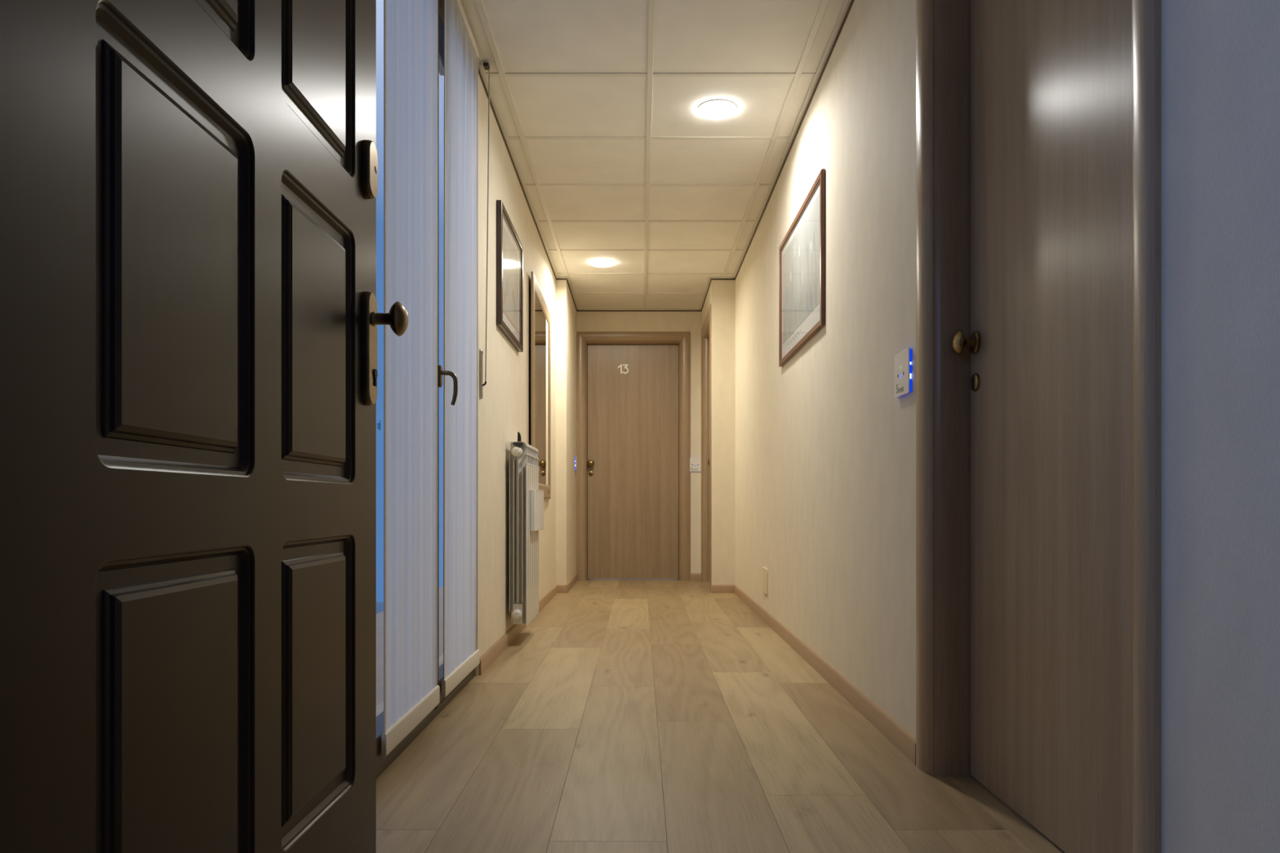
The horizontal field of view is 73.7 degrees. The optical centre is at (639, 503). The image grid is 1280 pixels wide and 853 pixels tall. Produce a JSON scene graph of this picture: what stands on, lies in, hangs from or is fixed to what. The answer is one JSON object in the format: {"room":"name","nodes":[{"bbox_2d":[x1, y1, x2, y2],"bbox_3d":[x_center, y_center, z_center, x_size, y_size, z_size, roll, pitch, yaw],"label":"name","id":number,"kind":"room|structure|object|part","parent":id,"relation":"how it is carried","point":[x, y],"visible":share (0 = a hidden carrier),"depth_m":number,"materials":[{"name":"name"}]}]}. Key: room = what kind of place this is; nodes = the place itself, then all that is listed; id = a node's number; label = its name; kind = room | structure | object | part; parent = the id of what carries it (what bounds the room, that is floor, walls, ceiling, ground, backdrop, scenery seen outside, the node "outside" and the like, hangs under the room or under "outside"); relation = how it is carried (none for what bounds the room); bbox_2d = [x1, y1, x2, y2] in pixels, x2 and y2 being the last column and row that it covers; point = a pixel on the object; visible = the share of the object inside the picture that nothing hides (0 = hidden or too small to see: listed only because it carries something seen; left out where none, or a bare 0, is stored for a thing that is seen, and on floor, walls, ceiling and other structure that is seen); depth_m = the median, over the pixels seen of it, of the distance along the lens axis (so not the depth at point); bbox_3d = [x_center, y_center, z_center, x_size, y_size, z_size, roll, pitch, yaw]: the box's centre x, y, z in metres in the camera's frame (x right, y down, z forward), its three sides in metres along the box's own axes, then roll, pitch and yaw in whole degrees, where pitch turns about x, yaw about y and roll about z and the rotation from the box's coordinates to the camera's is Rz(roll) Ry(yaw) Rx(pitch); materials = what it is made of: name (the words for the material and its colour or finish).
{"room":"hallway","nodes":[
{"label":"hallway","id":0,"kind":"room"},
{"bbox_2d":[376,602,383,613],"bbox_3d":[-1.550,0.843,3.550,1.501,0.190,5.900,0,0,0],"label":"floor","id":1,"kind":"structure","parent":0,"point":[380,606],"depth_m":6.14,"materials":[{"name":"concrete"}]},
{"bbox_2d":[439,58,576,675],"bbox_3d":[-0.683,-0.576,4.165,0.230,2.527,7.290,0,0,0],"label":"wall","id":2,"kind":"structure","parent":0,"point":[504,406],"depth_m":4.09,"materials":[{"name":"beige paint"}]},
{"bbox_2d":[376,0,475,778],"bbox_3d":[-0.666,-0.511,2.595,0.168,2.398,1.626,0,0,0],"label":"window","id":3,"kind":"structure","parent":2,"relation":"in","point":[382,763],"depth_m":2.76,"materials":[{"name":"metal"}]},
{"bbox_3d":[-0.685,-0.503,2.298,0.069,2.318,0.932,0,0,0],"label":"sash","id":4,"kind":"part","parent":3,"relation":"part of","materials":[{"name":"brown metal"}]},
{"bbox_3d":[-0.643,-0.408,2.730,0.016,0.070,0.028,0,0,0],"label":"handle","id":5,"kind":"part","parent":3,"relation":"part of","materials":[{"name":"brown metal"}]},
{"bbox_3d":[-0.689,-0.503,3.068,0.062,2.318,0.603,0,0,0],"label":"sash","id":6,"kind":"part","parent":3,"relation":"part of","materials":[{"name":"brown metal"}]},
{"bbox_3d":[-0.610,-0.371,2.730,0.055,0.113,0.015,0,0,0],"label":"handle lever","id":7,"kind":"part","parent":3,"relation":"part of","materials":[{"name":"brown metal"}]},
{"bbox_2d":[496,200,523,351],"bbox_3d":[-0.634,-1.087,4.190,0.025,0.561,0.700,0,0,0],"label":"framed picture","id":8,"kind":"object","parent":2,"relation":"attached to","point":[509,249],"visible":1,"depth_m":4.12,"materials":[{"name":"brown wood"}]},
{"bbox_2d":[502,225,518,333],"bbox_3d":[-0.637,-1.095,4.190,0.001,0.406,0.550,0,0,0],"label":"print","id":9,"kind":"object","parent":8,"relation":"attached to","point":[510,252],"depth_m":4.20,"materials":[{"name":"white paper"}]},
{"bbox_2d":[508,441,538,626],"bbox_3d":[-0.596,0.144,4.370,0.104,0.888,0.576,0,0,0],"label":"radiator","id":10,"kind":"object","parent":2,"relation":"attached to","point":[523,600],"visible":0.99,"depth_m":4.14,"materials":[{"name":"white metal"}]},
{"bbox_2d":[513,431,523,447],"bbox_3d":[-0.586,-0.309,4.108,0.047,0.078,0.028,0,0,0],"label":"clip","id":11,"kind":"object","parent":10,"relation":"attached to","point":[517,444],"visible":1,"depth_m":4.09,"materials":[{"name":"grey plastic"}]},
{"bbox_3d":[-0.582,-0.324,4.116,0.017,0.049,0.012,0,0,0],"label":"clip blade","id":12,"kind":"part","parent":11,"relation":"part of","materials":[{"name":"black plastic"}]},
{"bbox_2d":[529,489,544,531],"bbox_3d":[-0.528,0.032,4.392,0.031,0.206,0.365,0,0,0],"label":"box","id":13,"kind":"object","parent":10,"relation":"attached to","point":[536,496],"visible":1,"depth_m":4.25,"materials":[{"name":"white plastic"}]},
{"bbox_2d":[478,573,577,675],"bbox_3d":[-0.603,0.655,5.530,0.091,0.066,4.220,0,0,0],"label":"baseboard","id":14,"kind":"structure","parent":2,"relation":"attached to","point":[495,650],"depth_m":4.22,"materials":[{"name":"brown wood"}]},
{"bbox_2d":[530,271,551,498],"bbox_3d":[-0.632,-0.691,5.503,0.019,1.313,1.115,0,0,-1],"label":"wall mirror","id":15,"kind":"object","parent":2,"relation":"attached to","point":[540,316],"visible":0.8,"depth_m":5.42,"materials":[{"name":"brown wood"}]},
{"bbox_2d":[534,293,548,484],"bbox_3d":[-0.635,-0.691,5.503,0.008,1.133,0.935,0,0,-1],"label":"mirror glass","id":16,"kind":"object","parent":15,"relation":"attached to","point":[541,318],"depth_m":5.47,"materials":[{"name":"beige mirror"}]},
{"bbox_2d":[574,456,577,471],"bbox_3d":[-0.563,-0.352,7.490,0.010,0.122,0.118,0,0,0],"label":"control panel","id":17,"kind":"object","parent":2,"relation":"attached to","point":[575,457],"visible":1,"depth_m":7.43,"materials":[{"name":"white plastic"}]},
{"bbox_3d":[-0.559,-0.352,7.490,0.003,0.122,0.118,0,0,0],"label":"plate","id":18,"kind":"part","parent":17,"relation":"part of","materials":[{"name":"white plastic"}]},
{"bbox_2d":[576,311,701,580],"bbox_3d":[-0.007,-0.576,7.735,1.121,2.527,0.150,0,0,0],"label":"wall","id":19,"kind":"structure","parent":0,"point":[691,322],"depth_m":7.66,"materials":[{"name":"beige paint"}]},
{"bbox_2d":[576,331,689,580],"bbox_3d":[-0.063,-0.428,7.729,1.024,2.232,0.162,0,0,0],"label":"door","id":20,"kind":"structure","parent":19,"relation":"in","point":[633,388],"depth_m":7.75,"materials":[{"name":"laminate"}]},
{"bbox_3d":[-0.534,-0.428,7.658,0.083,2.232,0.019,0,0,-11],"label":"casing","id":21,"kind":"part","parent":20,"relation":"part of","materials":[{"name":"laminate"}]},
{"bbox_3d":[-0.446,-0.364,7.722,0.064,0.064,0.050,0,0,0],"label":"knob","id":22,"kind":"part","parent":20,"relation":"part of","materials":[{"name":"gold metal"}]},
{"bbox_3d":[-0.063,-1.504,7.660,1.024,0.080,0.026,0,0,0],"label":"casing","id":23,"kind":"part","parent":20,"relation":"part of","materials":[{"name":"laminate"}]},
{"bbox_3d":[0.408,-0.428,7.658,0.083,2.232,0.019,0,0,11],"label":"casing","id":24,"kind":"part","parent":20,"relation":"part of","materials":[{"name":"laminate"}]},
{"bbox_2d":[689,573,700,580],"bbox_3d":[0.495,0.655,7.654,0.091,0.066,0.011,0,0,0],"label":"baseboard","id":25,"kind":"structure","parent":19,"relation":"attached to","point":[693,576],"depth_m":7.65,"materials":[{"name":"brown wood"}]},
{"bbox_2d":[689,457,701,471],"bbox_3d":[0.498,-0.352,7.655,0.108,0.124,0.010,0,0,0],"label":"light switch","id":26,"kind":"object","parent":19,"relation":"attached to","point":[695,463],"visible":0.98,"depth_m":7.65,"materials":[{"name":"white plastic"}]},
{"bbox_2d":[460,0,845,309],"bbox_3d":[0.043,-1.789,4.165,1.683,0.100,7.290,0,0,0],"label":"ceiling","id":27,"kind":"structure","parent":0,"point":[598,101],"depth_m":3.86,"materials":[{"name":"tile"}]},
{"bbox_2d":[381,0,439,757],"bbox_3d":[-0.631,-0.547,2.382,0.032,2.364,0.641,0,0,0],"label":"curtain","id":28,"kind":"object","parent":27,"relation":"hanging from","point":[411,691],"visible":0.99,"depth_m":2.36,"materials":[{"name":"white fabric"}]},
{"bbox_2d":[441,0,479,698],"bbox_3d":[-0.631,-0.547,3.042,0.032,2.364,0.671,0,0,0],"label":"curtain","id":29,"kind":"object","parent":27,"relation":"hanging from","point":[461,652],"visible":1,"depth_m":2.99,"materials":[{"name":"white fabric"}]},
{"bbox_2d":[479,62,489,399],"bbox_3d":[-0.622,-1.081,3.414,0.031,1.312,0.122,0,0,-21],"label":"cord","id":30,"kind":"object","parent":27,"relation":"hanging from","point":[486,67],"visible":1,"depth_m":3.42,"materials":[{"name":"black plastic"}]},
{"bbox_3d":[-0.643,-0.525,3.455,0.010,0.200,0.030,0,0,0],"label":"cleat plate","id":31,"kind":"part","parent":30,"relation":"part of","materials":[{"name":"metal"}]},
{"bbox_3d":[-0.611,-1.110,3.416,0.006,1.240,0.071,0,0,-23],"label":"cord","id":32,"kind":"part","parent":30,"relation":"part of","materials":[{"name":"white plastic"}]},
{"bbox_2d":[591,258,614,266],"bbox_3d":[-0.270,-1.736,6.165,0.173,0.018,0.173,0,0,0],"label":"recessed light","id":33,"kind":"object","parent":27,"relation":"in","point":[599,262],"visible":1,"depth_m":6.13,"materials":[{"name":"white plastic"}]},
{"bbox_2d":[697,98,737,119],"bbox_3d":[0.341,-1.736,3.765,0.173,0.018,0.173,0,0,0],"label":"recessed light","id":34,"kind":"object","parent":27,"relation":"in","point":[717,108],"visible":1,"depth_m":3.74,"materials":[{"name":"white plastic"}]},
{"bbox_2d":[376,578,1065,852],"bbox_3d":[0.050,0.739,2.950,3.400,0.102,10.100,0,0,0],"label":"floor","id":35,"kind":"structure","parent":0,"point":[627,715],"depth_m":2.33,"materials":[{"name":"brown wood"}]},
{"bbox_2d":[701,0,1279,852],"bbox_3d":[0.719,-0.576,4.165,0.332,2.527,7.290,0,0,0],"label":"wall","id":36,"kind":"structure","parent":0,"point":[814,454],"depth_m":2.28,"materials":[{"name":"beige paint"}]},
{"bbox_2d":[478,0,853,311],"bbox_3d":[0.043,-1.735,4.150,1.383,0.016,7.020,0,0,0],"label":"trim","id":37,"kind":"structure","parent":36,"relation":"attached to","point":[847,5],"depth_m":4.25,"materials":[{"name":"paint"}]},
{"bbox_2d":[701,304,711,592],"bbox_3d":[0.622,-0.428,7.093,0.162,2.232,0.985,0,0,0],"label":"door","id":38,"kind":"structure","parent":36,"relation":"in","point":[706,331],"depth_m":7.49,"materials":[{"name":"laminate"}]},
{"bbox_3d":[0.551,-0.428,7.544,0.019,2.232,0.083,0,0,-11],"label":"casing","id":39,"kind":"part","parent":38,"relation":"part of","materials":[{"name":"laminate"}]},
{"bbox_3d":[0.553,-1.504,7.093,0.026,0.080,0.985,0,0,0],"label":"casing","id":40,"kind":"part","parent":38,"relation":"part of","materials":[{"name":"laminate"}]},
{"bbox_3d":[0.551,-0.428,6.641,0.019,2.232,0.083,0,0,11],"label":"casing","id":41,"kind":"part","parent":38,"relation":"part of","materials":[{"name":"laminate"}]},
{"bbox_2d":[762,567,767,595],"bbox_3d":[0.730,0.450,4.990,0.010,0.150,0.165,0,0,0],"label":"cover","id":42,"kind":"object","parent":36,"relation":"attached to","point":[764,570],"visible":1,"depth_m":4.95,"materials":[{"name":"plastic"}]},
{"bbox_2d":[778,168,825,366],"bbox_3d":[0.726,-1.019,3.899,0.015,0.620,1.032,0,0,0],"label":"framed picture","id":43,"kind":"object","parent":36,"relation":"attached to","point":[802,251],"visible":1,"depth_m":3.79,"materials":[{"name":"brown wood"}]},
{"bbox_2d":[782,192,819,343],"bbox_3d":[0.728,-1.038,3.890,0.002,0.449,0.910,0,0,0],"label":"print","id":44,"kind":"object","parent":43,"relation":"attached to","point":[801,255],"depth_m":3.83,"materials":[{"name":"white paper"}]},
{"bbox_2d":[711,584,915,765],"bbox_3d":[0.644,0.655,4.412,0.182,0.066,4.335,0,0,0],"label":"baseboard","id":45,"kind":"structure","parent":36,"relation":"attached to","point":[901,738],"depth_m":3.08,"materials":[{"name":"brown wood"}]},
{"bbox_2d":[894,346,911,398],"bbox_3d":[0.730,-0.362,2.368,0.010,0.122,0.130,0,0,0],"label":"control panel","id":46,"kind":"object","parent":36,"relation":"attached to","point":[903,360],"visible":1,"depth_m":2.35,"materials":[{"name":"white plastic"}]},
{"bbox_2d":[915,0,1161,852],"bbox_3d":[0.804,-0.428,1.724,0.162,2.232,1.041,0,0,0],"label":"door","id":47,"kind":"structure","parent":36,"relation":"in","point":[1038,122],"depth_m":1.76,"materials":[{"name":"laminate"}]},
{"bbox_3d":[0.733,-0.428,2.203,0.019,2.232,0.083,0,0,-11],"label":"casing","id":48,"kind":"part","parent":47,"relation":"part of","materials":[{"name":"laminate"}]},
{"bbox_3d":[0.797,-0.398,2.106,0.050,0.060,0.060,0,0,0],"label":"knob","id":49,"kind":"part","parent":47,"relation":"part of","materials":[{"name":"gold metal"}]},
{"bbox_3d":[0.733,-0.428,1.244,0.019,2.232,0.083,0,0,11],"label":"casing","id":50,"kind":"part","parent":47,"relation":"part of","materials":[{"name":"laminate"}]},
{"bbox_3d":[0.043,-0.576,0.580,1.683,2.527,0.120,0,0,0],"label":"wall","id":51,"kind":"structure","parent":0,"visible":0},
{"bbox_2d":[0,0,408,852],"bbox_3d":[-0.482,-0.363,1.119,0.132,2.078,0.931,0,0,0],"label":"door","id":52,"kind":"structure","parent":51,"relation":"in","point":[189,317],"depth_m":0.93,"materials":[{"name":"brown wood"}]},
{"bbox_3d":[-0.497,-0.248,0.927,0.010,0.406,0.293,0,0,0],"label":"panel","id":53,"kind":"part","parent":52,"relation":"part of","materials":[{"name":"brown wood"}]},
{"bbox_3d":[-0.497,0.267,0.927,0.010,0.407,0.293,0,0,0],"label":"panel","id":54,"kind":"part","parent":52,"relation":"part of","materials":[{"name":"brown wood"}]},
{"bbox_3d":[-0.497,-0.883,0.927,0.010,0.632,0.293,0,0,0],"label":"panel","id":55,"kind":"part","parent":52,"relation":"part of","materials":[{"name":"brown wood"}]},
{"bbox_3d":[-0.497,-0.883,1.317,0.010,0.632,0.278,0,0,0],"label":"panel","id":56,"kind":"part","parent":52,"relation":"part of","materials":[{"name":"brown wood"}]},
{"bbox_3d":[-0.497,-0.248,1.317,0.010,0.406,0.278,0,0,0],"label":"panel","id":57,"kind":"part","parent":52,"relation":"part of","materials":[{"name":"brown wood"}]},
{"bbox_3d":[-0.497,0.267,1.317,0.010,0.407,0.278,0,0,0],"label":"panel","id":58,"kind":"part","parent":52,"relation":"part of","materials":[{"name":"brown wood"}]},
{"bbox_3d":[-0.483,-0.278,1.527,0.013,0.204,0.052,0,0,0],"label":"handle plate","id":59,"kind":"part","parent":52,"relation":"part of","materials":[{"name":"brown metal"}]},
{"bbox_3d":[-0.447,-0.331,1.527,0.062,0.062,0.062,0,0,0],"label":"knob","id":60,"kind":"part","parent":52,"relation":"part of","materials":[{"name":"brown metal"}]}
]}

